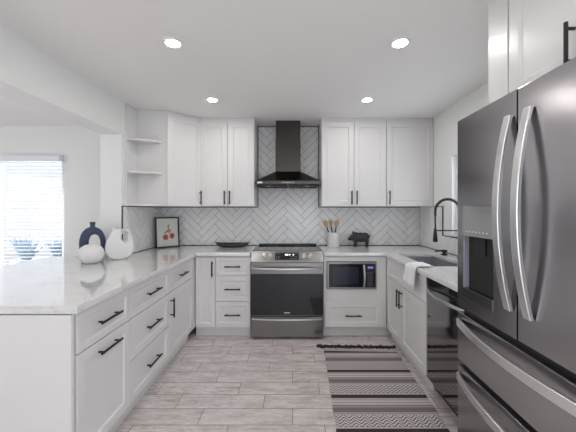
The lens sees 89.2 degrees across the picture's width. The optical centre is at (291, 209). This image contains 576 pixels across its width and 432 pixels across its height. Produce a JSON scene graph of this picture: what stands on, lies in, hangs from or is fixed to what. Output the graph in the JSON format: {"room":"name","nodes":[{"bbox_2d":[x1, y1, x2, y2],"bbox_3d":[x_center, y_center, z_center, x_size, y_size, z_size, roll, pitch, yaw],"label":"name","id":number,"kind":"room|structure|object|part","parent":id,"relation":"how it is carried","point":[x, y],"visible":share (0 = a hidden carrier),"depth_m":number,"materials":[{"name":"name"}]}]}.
{"room":"kitchen","nodes":[
{"label":"kitchen","id":0,"kind":"room"},
{"bbox_2d":[0,24,161,255],"bbox_3d":[-1.778,0.148,0.275,0.218,2.444,6.950,0,0,0],"label":"wall","id":1,"kind":"structure","parent":0,"point":[29,76],"depth_m":2.43,"materials":[{"name":"white paint"}]},
{"bbox_2d":[125,103,161,205],"bbox_3d":[-1.536,-0.557,3.038,0.287,1.031,0.205,0,0,0],"label":"open corner shelf","id":2,"kind":"object","parent":1,"relation":"attached to","point":[131,140],"visible":1,"depth_m":3.01,"materials":[{"name":"white paint"}]},
{"bbox_3d":[-1.671,-0.557,3.038,0.015,1.031,0.205,0,0,0],"label":"panel","id":3,"kind":"part","parent":2,"relation":"part of","materials":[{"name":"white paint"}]},
{"bbox_3d":[-1.528,-0.720,3.045,0.272,0.020,0.190,0,0,0],"label":"shelf","id":4,"kind":"part","parent":2,"relation":"part of","materials":[{"name":"white paint"}]},
{"bbox_3d":[-1.528,-0.387,3.045,0.272,0.020,0.190,0,0,0],"label":"shelf","id":5,"kind":"part","parent":2,"relation":"part of","materials":[{"name":"white paint"}]},
{"bbox_3d":[-1.528,-0.052,3.045,0.272,0.020,0.190,0,0,0],"label":"shelf","id":6,"kind":"part","parent":2,"relation":"part of","materials":[{"name":"white paint"}]},
{"bbox_2d":[0,126,419,316],"bbox_3d":[-1.925,0.148,3.804,7.350,2.444,0.131,0,0,0],"label":"wall","id":7,"kind":"structure","parent":0,"point":[282,215],"depth_m":3.74,"materials":[{"name":"grey tile"}]},
{"bbox_2d":[0,156,62,264],"bbox_3d":[-3.311,0.330,3.705,0.759,2.030,0.060,0,0,0],"label":"window blind","id":8,"kind":"object","parent":7,"relation":"attached to","point":[2,158],"visible":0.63,"depth_m":3.68,"materials":[{"name":"white plastic"}]},
{"bbox_2d":[0,157,63,265],"bbox_3d":[-3.765,0.343,3.810,1.670,2.055,0.060,0,0,0],"label":"door","id":9,"kind":"structure","parent":7,"relation":"in","point":[1,164],"depth_m":3.81,"materials":[{"name":"white plastic"}]},
{"bbox_2d":[137,110,202,206],"bbox_3d":[-1.360,-0.557,3.439,0.636,1.031,0.618,0,0,0],"label":"upper cabinet","id":10,"kind":"object","parent":7,"relation":"attached to","point":[178,157],"visible":0.97,"depth_m":3.15,"materials":[{"name":"white paint"}]},
{"bbox_3d":[-1.201,-0.537,3.277,0.020,0.990,0.398,0,0,45],"label":"door","id":11,"kind":"part","parent":10,"relation":"part of","materials":[{"name":"white paint"}]},
{"bbox_2d":[201,118,257,206],"bbox_3d":[-0.752,-0.557,3.555,0.623,1.031,0.387,0,0,0],"label":"upper cabinet","id":12,"kind":"object","parent":7,"relation":"attached to","point":[229,146],"visible":1,"depth_m":3.41,"materials":[{"name":"white paint"}]},
{"bbox_3d":[-0.908,-0.537,3.410,0.306,0.984,0.020,0,0,0],"label":"door","id":13,"kind":"part","parent":12,"relation":"part of","materials":[{"name":"white paint"}]},
{"bbox_3d":[-0.596,-0.537,3.410,0.306,0.984,0.020,0,0,0],"label":"door","id":14,"kind":"part","parent":12,"relation":"part of","materials":[{"name":"white paint"}]},
{"bbox_2d":[255,121,320,187],"bbox_3d":[-0.047,-0.673,3.518,0.750,0.799,0.445,0,0,0],"label":"range hood","id":15,"kind":"object","parent":7,"relation":"attached to","point":[287,173],"visible":1,"depth_m":3.50,"materials":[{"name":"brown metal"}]},
{"bbox_2d":[319,118,385,206],"bbox_3d":[0.723,-0.557,3.555,0.754,1.031,0.387,0,0,0],"label":"upper cabinet","id":16,"kind":"object","parent":7,"relation":"attached to","point":[352,151],"visible":1,"depth_m":3.41,"materials":[{"name":"white paint"}]},
{"bbox_3d":[0.534,-0.537,3.410,0.372,0.984,0.020,0,0,0],"label":"door","id":17,"kind":"part","parent":16,"relation":"part of","materials":[{"name":"white paint"}]},
{"bbox_3d":[0.911,-0.537,3.410,0.372,0.984,0.020,0,0,0],"label":"door","id":18,"kind":"part","parent":16,"relation":"part of","materials":[{"name":"white paint"}]},
{"bbox_2d":[384,118,432,206],"bbox_3d":[1.375,-0.557,3.555,0.546,1.031,0.387,0,0,0],"label":"upper cabinet","id":19,"kind":"object","parent":7,"relation":"attached to","point":[409,141],"visible":0.98,"depth_m":3.41,"materials":[{"name":"white paint"}]},
{"bbox_2d":[0,0,488,125],"bbox_3d":[-1.925,-1.124,0.325,7.350,0.100,7.050,0,0,0],"label":"ceiling","id":20,"kind":"structure","parent":0,"point":[268,62],"depth_m":1.99,"materials":[{"name":"white paint"}]},
{"bbox_2d":[162,37,183,48],"bbox_3d":[-0.765,-1.071,1.875,0.132,0.006,0.132,0,0,0],"label":"recessed light","id":21,"kind":"object","parent":20,"relation":"in","point":[171,42],"visible":1,"depth_m":1.86,"materials":[{"name":"white"}]},
{"bbox_2d":[205,97,218,101],"bbox_3d":[-0.775,-1.071,2.840,0.132,0.006,0.132,0,0,0],"label":"recessed light","id":22,"kind":"object","parent":20,"relation":"in","point":[210,99],"visible":1,"depth_m":2.83,"materials":[{"name":"white"}]},
{"bbox_2d":[360,97,373,101],"bbox_3d":[0.730,-1.071,2.840,0.132,0.006,0.132,0,0,0],"label":"recessed light","id":23,"kind":"object","parent":20,"relation":"in","point":[365,99],"visible":1,"depth_m":2.83,"materials":[{"name":"white"}]},
{"bbox_2d":[389,37,410,48],"bbox_3d":[0.695,-1.071,1.875,0.132,0.006,0.132,0,0,0],"label":"recessed light","id":24,"kind":"object","parent":20,"relation":"in","point":[400,42],"visible":1,"depth_m":1.86,"materials":[{"name":"white"}]},
{"bbox_2d":[114,317,457,431],"bbox_3d":[-1.925,1.420,0.325,7.350,0.100,7.050,0,0,0],"label":"floor","id":25,"kind":"structure","parent":0,"point":[214,383],"depth_m":2.23,"materials":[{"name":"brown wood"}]},
{"bbox_2d":[0,314,73,431],"bbox_3d":[-1.556,0.935,2.126,1.008,0.869,1.469,0,0,0],"label":"panel","id":26,"kind":"object","parent":25,"relation":"on","point":[37,350],"visible":0.56,"depth_m":1.39,"materials":[{"name":"white paint"}]},
{"bbox_2d":[74,289,129,431],"bbox_3d":[-1.329,0.935,1.651,0.639,0.869,0.474,0,0,0],"label":"base cabinet","id":27,"kind":"object","parent":25,"relation":"on","point":[102,330],"visible":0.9,"depth_m":1.61,"materials":[{"name":"white paint"}]},
{"bbox_3d":[-1.058,0.607,1.657,0.020,0.201,0.458,0,0,0],"label":"drawer","id":28,"kind":"part","parent":27,"relation":"part of","materials":[{"name":"white paint"}]},
{"bbox_3d":[-1.029,0.607,1.657,0.039,0.014,0.190,0,0,0],"label":"handle","id":29,"kind":"part","parent":27,"relation":"part of","materials":[{"name":"black metal"}]},
{"bbox_3d":[-1.029,0.770,1.657,0.039,0.014,0.190,0,0,0],"label":"handle","id":30,"kind":"part","parent":27,"relation":"part of","materials":[{"name":"black metal"}]},
{"bbox_2d":[122,270,168,420],"bbox_3d":[-1.329,0.935,2.188,0.639,0.869,0.597,0,0,0],"label":"base cabinet","id":31,"kind":"object","parent":25,"relation":"on","point":[149,299],"visible":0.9,"depth_m":2.13,"materials":[{"name":"white paint"}]},
{"bbox_3d":[-1.058,0.848,2.188,0.020,0.269,0.593,0,0,0],"label":"drawer","id":32,"kind":"part","parent":31,"relation":"part of","materials":[{"name":"white paint"}]},
{"bbox_3d":[-1.058,1.125,2.188,0.020,0.274,0.593,0,0,0],"label":"drawer","id":33,"kind":"part","parent":31,"relation":"part of","materials":[{"name":"white paint"}]},
{"bbox_3d":[-1.058,0.607,2.188,0.020,0.201,0.593,0,0,0],"label":"drawer","id":34,"kind":"part","parent":31,"relation":"part of","materials":[{"name":"white paint"}]},
{"bbox_3d":[-1.029,1.125,2.188,0.039,0.014,0.190,0,0,0],"label":"handle","id":35,"kind":"part","parent":31,"relation":"part of","materials":[{"name":"black metal"}]},
{"bbox_3d":[-1.029,0.848,2.188,0.039,0.014,0.190,0,0,0],"label":"handle","id":36,"kind":"part","parent":31,"relation":"part of","materials":[{"name":"black metal"}]},
{"bbox_3d":[-1.029,0.607,2.188,0.039,0.014,0.190,0,0,0],"label":"handle","id":37,"kind":"part","parent":31,"relation":"part of","materials":[{"name":"black metal"}]},
{"bbox_2d":[163,258,193,369],"bbox_3d":[-1.329,0.935,2.814,0.639,0.869,0.650,0,0,0],"label":"base cabinet","id":38,"kind":"object","parent":25,"relation":"on","point":[181,276],"visible":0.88,"depth_m":2.77,"materials":[{"name":"white paint"}]},
{"bbox_3d":[-1.029,0.843,2.518,0.039,0.165,0.014,0,0,0],"label":"handle","id":39,"kind":"part","parent":38,"relation":"part of","materials":[{"name":"black metal"}]},
{"bbox_3d":[-1.058,0.988,2.787,0.020,0.549,0.591,0,0,0],"label":"door","id":40,"kind":"part","parent":38,"relation":"part of","materials":[{"name":"white paint"}]},
{"bbox_3d":[-1.058,0.607,2.787,0.020,0.201,0.591,0,0,0],"label":"drawer","id":41,"kind":"part","parent":38,"relation":"part of","materials":[{"name":"white paint"}]},
{"bbox_2d":[194,256,215,334],"bbox_3d":[-1.236,0.935,3.420,0.819,0.869,0.637,0,0,0],"label":"base cabinet","id":42,"kind":"object","parent":25,"relation":"on","point":[204,266],"visible":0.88,"depth_m":3.14,"materials":[{"name":"white paint"}]},
{"bbox_2d":[0,246,255,313],"bbox_3d":[-1.409,0.475,2.562,1.922,0.038,2.355,0,0,0],"label":"countertop","id":43,"kind":"structure","parent":42,"relation":"on","point":[52,284],"depth_m":2.00,"materials":[{"name":"stone"}]},
{"bbox_2d":[77,244,103,263],"bbox_3d":[-1.722,0.374,2.505,0.190,0.163,0.190,0,0,0],"label":"round vase","id":44,"kind":"object","parent":43,"relation":"on","point":[89,253],"visible":1,"depth_m":2.44,"materials":[{"name":"white ceramic"}]},
{"bbox_2d":[79,222,105,250],"bbox_3d":[-1.888,0.285,2.765,0.208,0.344,0.067,0,0,-34],"label":"vase","id":45,"kind":"object","parent":43,"relation":"on","point":[86,234],"visible":0.59,"depth_m":2.73,"materials":[{"name":"blue ceramic"}]},
{"bbox_2d":[105,227,133,259],"bbox_3d":[-1.601,0.310,2.715,0.231,0.296,0.104,0,0,-30],"label":"vase","id":46,"kind":"object","parent":43,"relation":"on","point":[116,248],"visible":1,"depth_m":2.67,"materials":[{"name":"white ceramic"}]},
{"bbox_2d":[155,217,179,247],"bbox_3d":[-1.522,0.272,3.569,0.285,0.370,0.052,0,0,-43],"label":"framed picture","id":47,"kind":"object","parent":43,"relation":"on","point":[167,235],"visible":1,"depth_m":3.56,"materials":[{"name":"white paper"}]},
{"bbox_2d":[215,242,249,247],"bbox_3d":[-0.735,0.426,3.600,0.435,0.060,0.170,0,0,0],"label":"serving tray","id":48,"kind":"object","parent":43,"relation":"on","point":[221,244],"visible":1,"depth_m":3.55,"materials":[{"name":"grey"}]},
{"bbox_2d":[194,257,194,327],"bbox_3d":[-1.347,0.883,3.439,0.597,0.764,0.598,0,0,0],"label":"base cabinet","id":49,"kind":"object","parent":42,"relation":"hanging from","point":[194,257],"depth_m":3.14,"materials":[{"name":"white paint"}]},
{"bbox_2d":[215,256,250,334],"bbox_3d":[-0.636,0.935,3.420,0.378,0.869,0.637,0,0,0],"label":"base cabinet","id":50,"kind":"object","parent":25,"relation":"on","point":[232,273],"visible":0.91,"depth_m":3.14,"materials":[{"name":"white paint"}]},
{"bbox_3d":[-0.636,0.607,3.121,0.170,0.014,0.039,0,0,0],"label":"handle","id":51,"kind":"part","parent":50,"relation":"part of","materials":[{"name":"black metal"}]},
{"bbox_3d":[-0.636,1.125,3.150,0.374,0.274,0.020,0,0,0],"label":"drawer","id":52,"kind":"part","parent":50,"relation":"part of","materials":[{"name":"white paint"}]},
{"bbox_3d":[-0.636,0.848,3.150,0.374,0.269,0.020,0,0,0],"label":"drawer","id":53,"kind":"part","parent":50,"relation":"part of","materials":[{"name":"white paint"}]},
{"bbox_3d":[-0.636,0.607,3.150,0.374,0.201,0.020,0,0,0],"label":"drawer","id":54,"kind":"part","parent":50,"relation":"part of","materials":[{"name":"white paint"}]},
{"bbox_2d":[250,243,322,337],"bbox_3d":[-0.054,0.897,3.365,0.774,0.945,0.699,0,0,0],"label":"range","id":55,"kind":"object","parent":25,"relation":"on","point":[286,279],"visible":1,"depth_m":3.08,"materials":[{"name":"silver metal"}]},
{"bbox_3d":[-0.054,1.238,3.100,0.772,0.215,0.030,0,0,0],"label":"storage drawer","id":56,"kind":"part","parent":55,"relation":"part of","materials":[{"name":"silver metal"}]},
{"bbox_3d":[-0.054,0.839,3.100,0.772,0.562,0.030,0,0,0],"label":"oven door","id":57,"kind":"part","parent":55,"relation":"part of","materials":[{"name":"black glass"}]},
{"bbox_3d":[-0.054,0.502,3.397,0.774,0.106,0.616,0,0,0],"label":"control panel","id":58,"kind":"part","parent":55,"relation":"part of","materials":[{"name":"silver metal"}]},
{"bbox_3d":[-0.054,1.148,3.058,0.739,0.014,0.039,0,0,0],"label":"handle","id":59,"kind":"part","parent":55,"relation":"part of","materials":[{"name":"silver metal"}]},
{"bbox_3d":[-0.054,0.613,3.047,0.740,0.015,0.063,0,0,0],"label":"handle","id":60,"kind":"part","parent":55,"relation":"part of","materials":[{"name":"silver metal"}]},
{"bbox_3d":[-0.054,0.893,3.083,0.766,0.437,0.003,0,0,0],"label":"door glass","id":61,"kind":"part","parent":55,"relation":"part of","materials":[{"name":"black glass"}]},
{"bbox_2d":[252,245,321,250],"bbox_3d":[-0.054,0.446,3.432,0.770,0.005,0.506,0,0,0],"label":"glass cooktop","id":62,"kind":"object","parent":55,"relation":"in","point":[259,247],"depth_m":3.36,"materials":[{"name":"black glass"}]},
{"bbox_2d":[323,256,390,334],"bbox_3d":[0.713,0.935,3.411,0.745,0.869,0.655,0,0,0],"label":"base cabinet","id":63,"kind":"object","parent":25,"relation":"on","point":[345,311],"visible":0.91,"depth_m":3.14,"materials":[{"name":"white paint"}]},
{"bbox_2d":[327,261,375,288],"bbox_3d":[0.640,0.702,3.306,0.528,0.292,0.456,0,0,0],"label":"microwave","id":64,"kind":"object","parent":63,"relation":"in","point":[340,274],"visible":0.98,"depth_m":3.12,"materials":[{"name":"black"}]},
{"bbox_3d":[0.579,0.702,3.131,0.365,0.248,0.023,0,0,0],"label":"door","id":65,"kind":"part","parent":64,"relation":"part of","materials":[{"name":"black glass"}]},
{"bbox_3d":[0.768,0.702,3.098,0.018,0.234,0.040,0,0,0],"label":"handle","id":66,"kind":"part","parent":64,"relation":"part of","materials":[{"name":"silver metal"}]},
{"bbox_3d":[0.658,1.121,3.131,0.608,0.262,0.018,0,0,0],"label":"drawer","id":67,"kind":"part","parent":63,"relation":"part of","materials":[{"name":"white paint"}]},
{"bbox_2d":[316,344,449,431],"bbox_3d":[0.614,1.360,2.289,0.786,0.043,1.318,0,0,2],"label":"runner rug","id":68,"kind":"object","parent":25,"relation":"on","point":[373,390],"visible":1,"depth_m":2.18,"materials":[{"name":"grey fabric"}]},
{"bbox_2d":[387,257,434,390],"bbox_3d":[1.297,0.935,2.672,0.639,0.869,0.930,0,0,0],"label":"base cabinet","id":69,"kind":"object","parent":25,"relation":"on","point":[406,306],"visible":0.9,"depth_m":2.56,"materials":[{"name":"white paint"}]},
{"bbox_2d":[319,246,457,291],"bbox_3d":[0.990,0.475,2.672,1.300,0.038,2.135,0,0,0],"label":"countertop","id":70,"kind":"structure","parent":69,"relation":"on","point":[447,276],"depth_m":3.10,"materials":[{"name":"stone"}]},
{"bbox_2d":[327,232,339,247],"bbox_3d":[0.512,0.365,3.620,0.156,0.182,0.156,0,0,0],"label":"utensil crock","id":71,"kind":"object","parent":70,"relation":"on","point":[333,239],"visible":0.97,"depth_m":3.56,"materials":[{"name":"white ceramic"}]},
{"bbox_2d":[323,220,328,231],"bbox_3d":[0.445,0.278,3.611,0.115,0.299,0.016,0,0,0],"label":"wooden spoon","id":72,"kind":"object","parent":71,"relation":"in","point":[325,222],"visible":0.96,"depth_m":3.61,"materials":[{"name":"brown wood"}]},
{"bbox_2d":[335,220,338,232],"bbox_3d":[0.541,0.274,3.602,0.082,0.306,0.016,0,0,0],"label":"wooden spoon","id":73,"kind":"object","parent":71,"relation":"in","point":[336,221],"visible":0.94,"depth_m":3.60,"materials":[{"name":"brown wood"}]},
{"bbox_2d":[348,231,369,246],"bbox_3d":[0.835,0.361,3.630,0.281,0.193,0.115,0,0,0],"label":"pig figurine","id":74,"kind":"object","parent":70,"relation":"on","point":[356,237],"visible":1,"depth_m":3.59,"materials":[{"name":"grey metal"}]},
{"bbox_2d":[402,262,433,289],"bbox_3d":[1.032,0.535,2.414,0.173,0.187,0.220,0,0,0],"label":"dish towel","id":75,"kind":"object","parent":70,"relation":"on","point":[410,267],"visible":1,"depth_m":2.39,"materials":[{"name":"white fabric"}]},
{"bbox_2d":[408,257,457,265],"bbox_3d":[1.308,0.603,2.730,0.401,0.215,0.756,0,0,0],"label":"sink","id":76,"kind":"object","parent":70,"relation":"in","point":[433,261],"visible":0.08,"depth_m":3.10,"materials":[{"name":"silver metal"}]},
{"bbox_2d":[435,250,447,254],"bbox_3d":[1.514,0.429,2.965,0.126,0.053,0.064,0,0,0],"label":"soap dispenser","id":77,"kind":"object","parent":70,"relation":"on","point":[442,251],"visible":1,"depth_m":2.95,"materials":[{"name":"black metal"}]},
{"bbox_2d":[433,198,457,257],"bbox_3d":[1.475,0.170,2.738,0.286,0.572,0.100,0,0,0],"label":"kitchen faucet","id":78,"kind":"object","parent":70,"relation":"on","point":[435,238],"visible":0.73,"depth_m":2.75,"materials":[{"name":"black metal"}]},
{"bbox_3d":[1.026,0.988,2.913,0.020,0.549,0.382,0,0,0],"label":"door","id":79,"kind":"part","parent":69,"relation":"part of","materials":[{"name":"white paint"}]},
{"bbox_3d":[0.997,0.830,2.689,0.039,0.165,0.014,0,0,0],"label":"handle","id":80,"kind":"part","parent":69,"relation":"part of","materials":[{"name":"black metal"}]},
{"bbox_3d":[1.026,0.607,2.663,0.020,0.201,0.889,0,0,0],"label":"false drawer","id":81,"kind":"part","parent":69,"relation":"part of","materials":[{"name":"white paint"}]},
{"bbox_3d":[1.026,0.988,2.469,0.020,0.549,0.495,0,0,0],"label":"door","id":82,"kind":"part","parent":69,"relation":"part of","materials":[{"name":"white paint"}]},
{"bbox_2d":[426,277,463,416],"bbox_3d":[1.284,0.936,1.905,0.665,0.868,0.593,0,0,0],"label":"dishwasher","id":83,"kind":"object","parent":25,"relation":"on","point":[443,308],"visible":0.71,"depth_m":1.96,"materials":[{"name":"black"}]},
{"bbox_3d":[0.982,0.585,1.905,0.062,0.018,0.539,0,0,0],"label":"handle","id":84,"kind":"part","parent":83,"relation":"part of","materials":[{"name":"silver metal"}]},
{"bbox_2d":[457,57,575,431],"bbox_3d":[1.213,0.444,1.155,0.770,1.853,0.872,0,0,1],"label":"refrigerator","id":85,"kind":"object","parent":25,"relation":"on","point":[516,325],"visible":1,"depth_m":1.12,"materials":[{"name":"black"}]},
{"bbox_3d":[0.927,0.056,1.425,0.050,0.156,0.242,0,0,1],"label":"dispenser panel","id":86,"kind":"part","parent":85,"relation":"part of","materials":[{"name":"grey metal"}]},
{"bbox_3d":[0.861,0.891,1.161,0.066,0.040,0.830,0,0,1],"label":"handle","id":87,"kind":"part","parent":85,"relation":"part of","materials":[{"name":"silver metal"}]},
{"bbox_3d":[0.935,0.179,1.431,0.025,0.090,0.070,0,0,1],"label":"dispenser spout","id":88,"kind":"part","parent":85,"relation":"part of","materials":[{"name":"black plastic"}]},
{"bbox_3d":[0.931,0.018,1.381,0.060,1.002,0.429,0,0,1],"label":"door","id":89,"kind":"part","parent":85,"relation":"part of","materials":[{"name":"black metal"}]},
{"bbox_3d":[0.927,1.075,1.159,0.060,0.469,0.872,0,0,1],"label":"freezer drawer","id":90,"kind":"part","parent":85,"relation":"part of","materials":[{"name":"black metal"}]},
{"bbox_3d":[0.863,0.013,1.199,0.064,0.798,0.036,0,0,1],"label":"handle","id":91,"kind":"part","parent":85,"relation":"part of","materials":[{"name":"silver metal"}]},
{"bbox_3d":[0.861,0.601,1.161,0.066,0.040,0.830,0,0,1],"label":"handle","id":92,"kind":"part","parent":85,"relation":"part of","materials":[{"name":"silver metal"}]},
{"bbox_3d":[0.927,0.680,1.159,0.060,0.259,0.872,0,0,1],"label":"drawer","id":93,"kind":"part","parent":85,"relation":"part of","materials":[{"name":"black metal"}]},
{"bbox_3d":[0.861,0.013,1.095,0.064,0.798,0.036,0,0,1],"label":"handle","id":94,"kind":"part","parent":85,"relation":"part of","materials":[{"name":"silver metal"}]},
{"bbox_3d":[0.924,0.018,0.942,0.060,1.002,0.437,0,0,1],"label":"door","id":95,"kind":"part","parent":85,"relation":"part of","materials":[{"name":"silver metal"}]},
{"bbox_2d":[420,83,487,255],"bbox_3d":[1.704,0.148,0.275,0.131,2.444,6.950,0,0,0],"label":"wall","id":96,"kind":"structure","parent":0,"point":[445,124],"depth_m":3.14,"materials":[{"name":"white paint"}]},
{"bbox_2d":[449,148,457,236],"bbox_3d":[1.680,-0.172,2.495,0.100,0.875,1.090,0,0,0],"label":"window","id":97,"kind":"structure","parent":96,"relation":"in","point":[453,152],"depth_m":2.99,"materials":[{"name":"white plastic"}]},
{"bbox_2d":[488,0,575,104],"bbox_3d":[1.310,-0.784,1.090,0.677,0.578,0.820,0,0,0],"label":"upper cabinet","id":98,"kind":"object","parent":96,"relation":"attached to","point":[528,39],"visible":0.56,"depth_m":1.28,"materials":[{"name":"white paint"}]},
{"bbox_3d":[1.020,-0.784,1.433,0.023,0.578,0.133,0,0,0],"label":"filler panel","id":99,"kind":"part","parent":98,"relation":"part of","materials":[{"name":"white paint"}]},
{"bbox_3d":[1.020,-0.787,1.188,0.020,0.559,0.345,0,0,0],"label":"door","id":100,"kind":"part","parent":98,"relation":"part of","materials":[{"name":"white paint"}]},
{"bbox_3d":[0.991,-0.590,1.043,0.039,0.160,0.014,0,0,0],"label":"handle","id":101,"kind":"part","parent":98,"relation":"part of","materials":[{"name":"black metal"}]},
{"label":"outside","id":102,"kind":"structure","parent":0,"visible":0},
{"bbox_3d":[-4.000,1.440,8.940,16.000,0.100,10.120,0,0,0],"label":"patio","id":103,"kind":"object","parent":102,"visible":0},
{"bbox_2d":[9,237,46,263],"bbox_3d":[-4.769,0.926,5.289,0.554,0.928,0.518,0,0,-39],"label":"agave plant","id":104,"kind":"object","parent":103,"relation":"on","point":[15,241],"visible":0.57,"depth_m":5.22,"materials":[{"name":"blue plant"}]},
{"bbox_3d":[-4.820,1.140,5.300,0.440,0.500,0.440,0,0,0],"label":"planter","id":105,"kind":"part","parent":104,"relation":"part of","materials":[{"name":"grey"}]},
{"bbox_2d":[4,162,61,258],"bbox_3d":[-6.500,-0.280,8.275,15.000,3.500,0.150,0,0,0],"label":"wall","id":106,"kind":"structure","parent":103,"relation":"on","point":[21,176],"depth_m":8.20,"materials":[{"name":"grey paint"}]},
{"bbox_2d":[47,240,61,255],"bbox_3d":[-4.308,0.950,5.495,0.527,0.880,0.476,0,0,-31],"label":"agave plant","id":107,"kind":"object","parent":103,"relation":"on","point":[55,241],"visible":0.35,"depth_m":5.39,"materials":[{"name":"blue plant"}]}
]}

